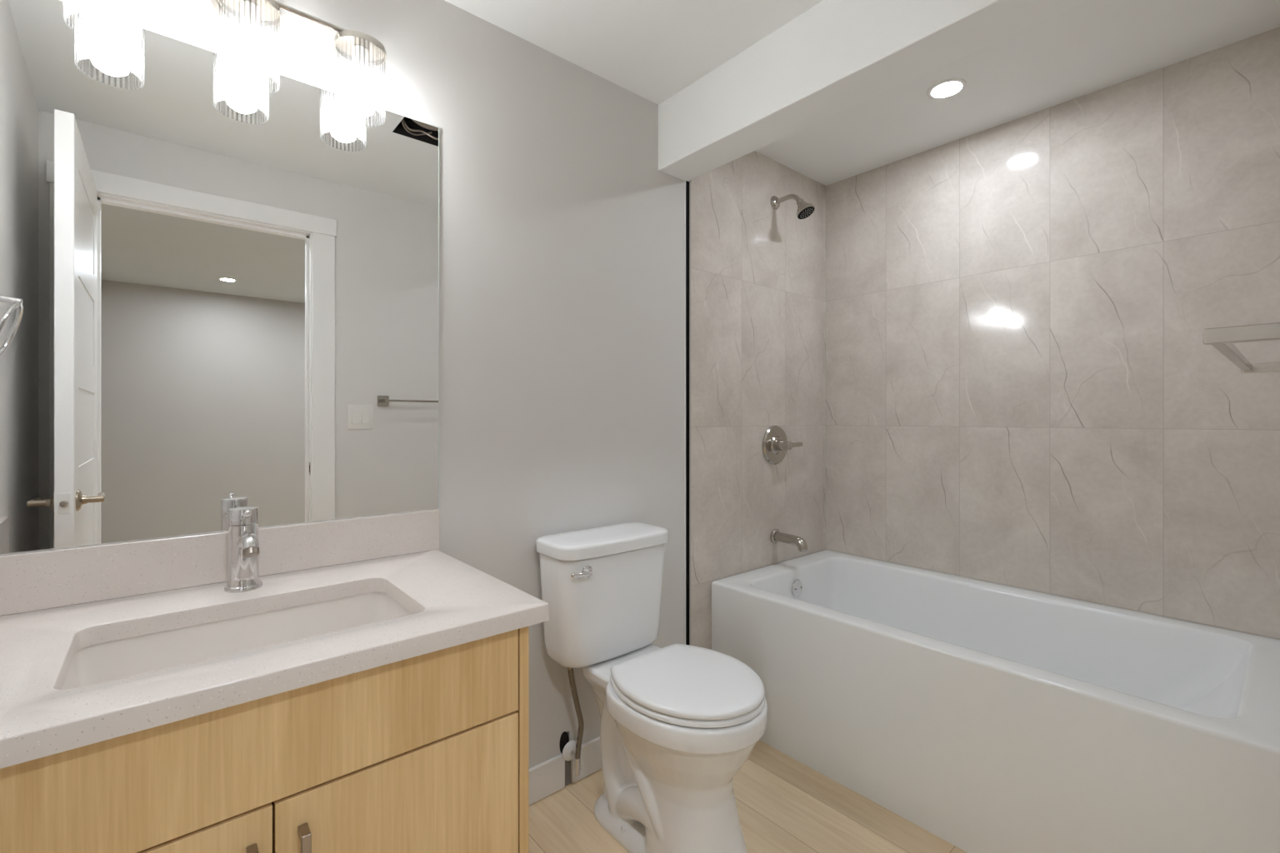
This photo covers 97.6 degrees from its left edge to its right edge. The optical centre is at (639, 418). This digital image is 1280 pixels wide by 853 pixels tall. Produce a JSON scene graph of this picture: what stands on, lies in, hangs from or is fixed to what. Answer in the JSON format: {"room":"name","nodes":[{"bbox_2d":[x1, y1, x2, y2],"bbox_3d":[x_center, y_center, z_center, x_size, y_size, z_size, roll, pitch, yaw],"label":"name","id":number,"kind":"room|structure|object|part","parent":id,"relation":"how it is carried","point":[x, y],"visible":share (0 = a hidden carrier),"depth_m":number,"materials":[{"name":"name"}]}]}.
{"room":"bathroom","nodes":[
{"label":"bathroom","id":0,"kind":"room"},
{"bbox_2d":[4,0,689,768],"bbox_3d":[-0.185,0.013,1.877,3.050,2.290,0.100,0,0,-40],"label":"wall","id":1,"kind":"structure","parent":0,"point":[562,230],"depth_m":1.71,"materials":[{"name":"grey paint"}]},
{"bbox_2d":[0,509,439,615],"bbox_3d":[-0.861,0.296,1.224,0.846,0.104,0.018,0,0,-40],"label":"backsplash","id":2,"kind":"structure","parent":1,"relation":"attached to","point":[40,580],"depth_m":1.15,"materials":[{"name":"white stone"}]},
{"bbox_2d":[0,0,439,554],"bbox_3d":[-0.863,-0.269,1.232,0.847,1.023,0.004,0,0,-40],"label":"wall mirror","id":3,"kind":"object","parent":1,"relation":"attached to","point":[219,287],"visible":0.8,"depth_m":1.17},
{"bbox_2d":[80,0,386,116],"bbox_3d":[-0.824,-0.833,1.176,0.541,0.258,0.140,0,0,-40],"label":"vanity light","id":4,"kind":"object","parent":1,"relation":"attached to","point":[254,20],"visible":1,"depth_m":1.18,"materials":[{"name":"white glass"}]},
{"bbox_3d":[-0.979,-0.748,1.024,0.062,0.082,0.062,0,0,-40],"label":"bulb","id":5,"kind":"part","parent":4,"relation":"part of","materials":[{"name":"white glass"}]},
{"bbox_3d":[-0.811,-0.748,1.167,0.062,0.082,0.062,0,0,-40],"label":"bulb","id":6,"kind":"part","parent":4,"relation":"part of","materials":[{"name":"white glass"}]},
{"bbox_2d":[240,0,259,41],"bbox_3d":[-0.811,-0.822,1.167,0.033,0.071,0.033,0,0,-40],"label":"bulb","id":7,"kind":"object","parent":4,"relation":"attached to","point":[250,10],"depth_m":1.15,"materials":[{"name":"white glass"}]},
{"bbox_2d":[352,45,368,79],"bbox_3d":[-0.649,-0.822,1.304,0.033,0.071,0.033,0,0,-40],"label":"bulb","id":8,"kind":"object","parent":4,"relation":"attached to","point":[360,52],"depth_m":1.29,"materials":[{"name":"white glass"}]},
{"bbox_3d":[-0.649,-0.748,1.304,0.062,0.082,0.062,0,0,-40],"label":"bulb","id":9,"kind":"part","parent":4,"relation":"part of","materials":[{"name":"white glass"}]},
{"bbox_2d":[559,731,569,754],"bbox_3d":[-0.239,1.024,1.765,0.034,0.072,0.002,0,0,-40],"label":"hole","id":10,"kind":"structure","parent":1,"relation":"attached to","point":[564,739],"depth_m":1.76,"materials":[{"name":"black"}]},
{"bbox_2d":[529,736,602,805],"bbox_3d":[-0.200,1.105,1.791,0.972,0.104,0.013,0,0,-40],"label":"baseboard","id":11,"kind":"structure","parent":1,"relation":"attached to","point":[547,777],"depth_m":1.74,"materials":[{"name":"white wood"}]},
{"bbox_2d":[565,760,570,786],"bbox_3d":[-0.230,1.107,1.771,0.028,0.104,0.004,0,0,-40],"label":"baseboard","id":12,"kind":"structure","parent":1,"relation":"attached to","point":[567,764],"depth_m":1.77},
{"bbox_2d":[562,667,584,776],"bbox_3d":[-0.204,0.904,1.720,0.060,0.378,0.122,0,0,-15],"label":"water supply valve","id":13,"kind":"object","parent":1,"relation":"attached to","point":[572,751],"visible":0.91,"depth_m":1.71,"materials":[{"name":"white plastic"}]},
{"bbox_2d":[684,180,685,644],"bbox_3d":[0.170,0.133,2.112,0.006,2.052,0.003,0,0,-40],"label":"trim","id":14,"kind":"structure","parent":1,"relation":"attached to","point":[684,181],"depth_m":2.11,"materials":[{"name":"black metal"}]},
{"bbox_2d":[685,180,689,644],"bbox_3d":[0.179,0.133,2.118,0.016,2.052,0.006,0,0,-40],"label":"strip","id":15,"kind":"object","parent":1,"relation":"attached to","point":[687,182],"visible":0.64,"depth_m":2.11,"materials":[{"name":"grey metal"}]},
{"bbox_2d":[689,181,690,645],"bbox_3d":[0.188,0.133,2.125,0.007,2.052,0.006,0,0,-40],"label":"trim","id":16,"kind":"structure","parent":1,"relation":"attached to","point":[689,182],"depth_m":2.12,"materials":[{"name":"black metal"}]},
{"bbox_2d":[690,150,825,649],"bbox_3d":[0.547,0.013,2.431,0.935,2.290,0.006,0,0,-40],"label":"wall tile","id":17,"kind":"structure","parent":1,"relation":"attached to","point":[758,270],"depth_m":2.37,"materials":[{"name":"tile"}]},
{"bbox_2d":[762,425,802,464],"bbox_3d":[0.620,0.118,2.430,0.173,0.172,0.088,0,0,-40],"label":"shower valve","id":18,"kind":"object","parent":17,"relation":"attached to","point":[775,443],"visible":1,"depth_m":2.43,"materials":[{"name":"silver metal"}]},
{"bbox_3d":[0.597,0.118,2.457,0.172,0.172,0.018,0,0,-40],"label":"plate","id":19,"kind":"part","parent":18,"relation":"part of","materials":[{"name":"silver metal"}]},
{"bbox_3d":[0.674,0.117,2.438,0.080,0.023,0.021,0,0,-32],"label":"lever","id":20,"kind":"part","parent":18,"relation":"part of","materials":[{"name":"silver metal"}]},
{"bbox_2d":[770,529,808,552],"bbox_3d":[0.644,0.523,2.401,0.062,0.071,0.165,0,0,-40],"label":"tub spout","id":21,"kind":"object","parent":17,"relation":"attached to","point":[776,536],"visible":1,"depth_m":2.39,"materials":[{"name":"silver metal"}]},
{"bbox_2d":[770,194,814,219],"bbox_3d":[0.655,-0.908,2.393,0.078,0.134,0.191,0,0,-40],"label":"shower","id":22,"kind":"object","parent":17,"relation":"attached to","point":[805,209],"visible":1,"depth_m":2.36,"materials":[{"name":"silver metal"}]},
{"bbox_3d":[0.635,-0.934,2.411,0.020,0.050,0.133,0,0,-40],"label":"arm","id":23,"kind":"part","parent":22,"relation":"part of","materials":[{"name":"silver metal"}]},
{"bbox_2d":[529,740,967,852],"bbox_3d":[0.828,1.208,-0.510,4.800,0.100,5.050,0,0,-40],"label":"floor","id":24,"kind":"structure","parent":0,"point":[784,805],"depth_m":1.61,"materials":[{"name":"brown wood"}]},
{"bbox_2d":[0,625,529,852],"bbox_3d":[-0.688,0.770,0.991,0.806,0.778,0.595,0,0,-40],"label":"vanity cabinet","id":25,"kind":"object","parent":24,"relation":"on","point":[428,752],"visible":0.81,"depth_m":0.82,"materials":[{"name":"brown wood"}]},
{"bbox_3d":[-0.667,0.801,0.670,0.381,0.514,0.019,0,0,-40],"label":"door","id":26,"kind":"part","parent":25,"relation":"part of","materials":[{"name":"brown wood"}]},
{"bbox_3d":[-0.524,0.657,0.759,0.012,0.142,0.030,0,0,-40],"label":"handle","id":27,"kind":"part","parent":25,"relation":"part of","materials":[{"name":"beige metal"}]},
{"bbox_3d":[-0.534,0.713,0.810,0.768,0.664,0.018,0,0,-40],"label":"rail","id":28,"kind":"part","parent":25,"relation":"part of","materials":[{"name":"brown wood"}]},
{"bbox_2d":[0,550,549,769],"bbox_3d":[-0.690,0.364,0.997,0.868,0.032,0.586,0,0,-40],"label":"countertop","id":29,"kind":"structure","parent":25,"relation":"on","point":[451,602],"depth_m":0.89,"materials":[{"name":"white stone"}]},
{"bbox_2d":[61,592,412,689],"bbox_3d":[-0.657,0.452,0.973,0.520,0.142,0.334,0,0,-40],"label":"sink","id":30,"kind":"object","parent":29,"relation":"in","point":[99,663],"visible":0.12,"depth_m":1.05,"materials":[{"name":"white ceramic"}]},
{"bbox_2d":[224,506,262,593],"bbox_3d":[-0.778,0.264,1.109,0.065,0.169,0.170,0,0,-40],"label":"faucet","id":31,"kind":"object","parent":29,"relation":"on","point":[243,544],"visible":1,"depth_m":1.13,"materials":[{"name":"silver metal"}]},
{"bbox_3d":[-0.812,0.200,1.150,0.050,0.031,0.050,0,0,-40],"label":"handle","id":32,"kind":"part","parent":31,"relation":"part of","materials":[{"name":"silver metal"}]},
{"bbox_3d":[-0.782,0.193,1.114,0.013,0.026,0.061,0,0,-40],"label":"lever","id":33,"kind":"part","parent":31,"relation":"part of","materials":[{"name":"silver metal"}]},
{"bbox_3d":[-0.768,0.246,1.097,0.026,0.049,0.128,0,0,-40],"label":"spout","id":34,"kind":"part","parent":31,"relation":"part of","materials":[{"name":"silver metal"}]},
{"bbox_3d":[-0.478,0.657,0.799,0.012,0.142,0.030,0,0,-40],"label":"handle","id":35,"kind":"part","parent":25,"relation":"part of","materials":[{"name":"beige metal"}]},
{"bbox_3d":[-0.375,0.801,0.918,0.379,0.514,0.019,0,0,-40],"label":"door","id":36,"kind":"part","parent":25,"relation":"part of","materials":[{"name":"brown wood"}]},
{"bbox_2d":[535,522,767,852],"bbox_3d":[0.042,0.757,1.561,0.413,0.804,0.658,0,0,-40],"label":"toilet","id":37,"kind":"object","parent":24,"relation":"on","point":[678,722],"visible":1,"depth_m":1.50,"materials":[{"name":"white ceramic"}]},
{"bbox_3d":[-0.159,0.434,1.561,0.088,0.038,0.033,0,0,-40],"label":"flush lever","id":38,"kind":"part","parent":37,"relation":"part of","materials":[{"name":"silver metal"}]},
{"bbox_3d":[-0.107,0.557,1.735,0.396,0.316,0.186,0,0,-40],"label":"tank","id":39,"kind":"part","parent":37,"relation":"part of","materials":[{"name":"white ceramic"}]},
{"bbox_3d":[-0.105,0.377,1.733,0.412,0.044,0.204,0,0,-40],"label":"tank lid","id":40,"kind":"part","parent":37,"relation":"part of","materials":[{"name":"white ceramic"}]},
{"bbox_3d":[0.138,0.710,1.477,0.364,0.015,0.389,0,0,-40],"label":"seat","id":41,"kind":"part","parent":37,"relation":"part of","materials":[{"name":"white plastic"}]},
{"bbox_3d":[0.138,0.689,1.477,0.364,0.020,0.389,0,0,-40],"label":"lid","id":42,"kind":"part","parent":37,"relation":"part of","materials":[{"name":"white plastic"}]},
{"bbox_2d":[711,550,1279,852],"bbox_3d":[1.076,0.899,1.893,0.826,0.519,1.497,0,0,-40],"label":"bathtub","id":43,"kind":"object","parent":24,"relation":"on","point":[985,717],"visible":1,"depth_m":1.60,"materials":[{"name":"white ceramic"}]},
{"bbox_3d":[0.664,0.718,2.367,0.072,0.072,0.017,0,0,-40],"label":"overflow plate","id":44,"kind":"part","parent":43,"relation":"part of","materials":[{"name":"silver metal"}]},
{"bbox_2d":[444,0,1279,185],"bbox_3d":[0.342,-1.141,1.295,3.200,0.020,1.670,0,0,-40],"label":"ceiling","id":45,"kind":"structure","parent":0,"point":[653,50],"depth_m":1.73,"materials":[{"name":"white paint"}]},
{"bbox_2d":[658,0,1087,180],"bbox_3d":[0.610,-1.012,1.497,0.148,0.238,1.510,0,0,-40],"label":"beam","id":46,"kind":"structure","parent":45,"relation":"attached to","point":[837,56],"depth_m":1.54,"materials":[{"name":"white paint"}]},
{"bbox_2d":[926,78,966,99],"bbox_3d":[1.053,-1.129,1.926,0.120,0.005,0.120,0,0,-40],"label":"recessed light","id":47,"kind":"object","parent":45,"relation":"in","point":[947,88],"visible":1,"depth_m":1.92,"materials":[{"name":"white plastic"}]},
{"bbox_3d":[2.531,0.014,0.938,0.129,2.290,4.850,0,0,-40],"label":"wall","id":48,"kind":"structure","parent":0,"visible":0},
{"bbox_2d":[825,26,1279,639],"bbox_3d":[1.395,0.013,2.164,0.012,2.290,1.510,0,0,-40],"label":"wall tile","id":49,"kind":"structure","parent":48,"relation":"attached to","point":[1024,390],"depth_m":1.97,"materials":[{"name":"tile"}]},
{"bbox_3d":[0.225,0.014,0.099,4.471,2.290,0.120,0,0,-40],"label":"wall","id":50,"kind":"structure","parent":0,"visible":0},
{"bbox_2d":[1203,322,1279,373],"bbox_3d":[0.854,-0.086,0.763,0.652,0.054,0.076,0,0,-40],"label":"towel bar","id":51,"kind":"object","parent":50,"relation":"attached to","point":[1222,339],"visible":1,"depth_m":0.58,"materials":[{"name":"silver metal"}]},
{"bbox_3d":[0.624,-0.086,0.573,0.016,0.016,0.068,0,0,-40],"label":"post","id":52,"kind":"part","parent":51,"relation":"part of","materials":[{"name":"silver metal"}]},
{"bbox_3d":[1.079,-0.086,0.960,0.016,0.016,0.068,0,0,-40],"label":"post","id":53,"kind":"part","parent":51,"relation":"part of","materials":[{"name":"silver metal"}]}
]}

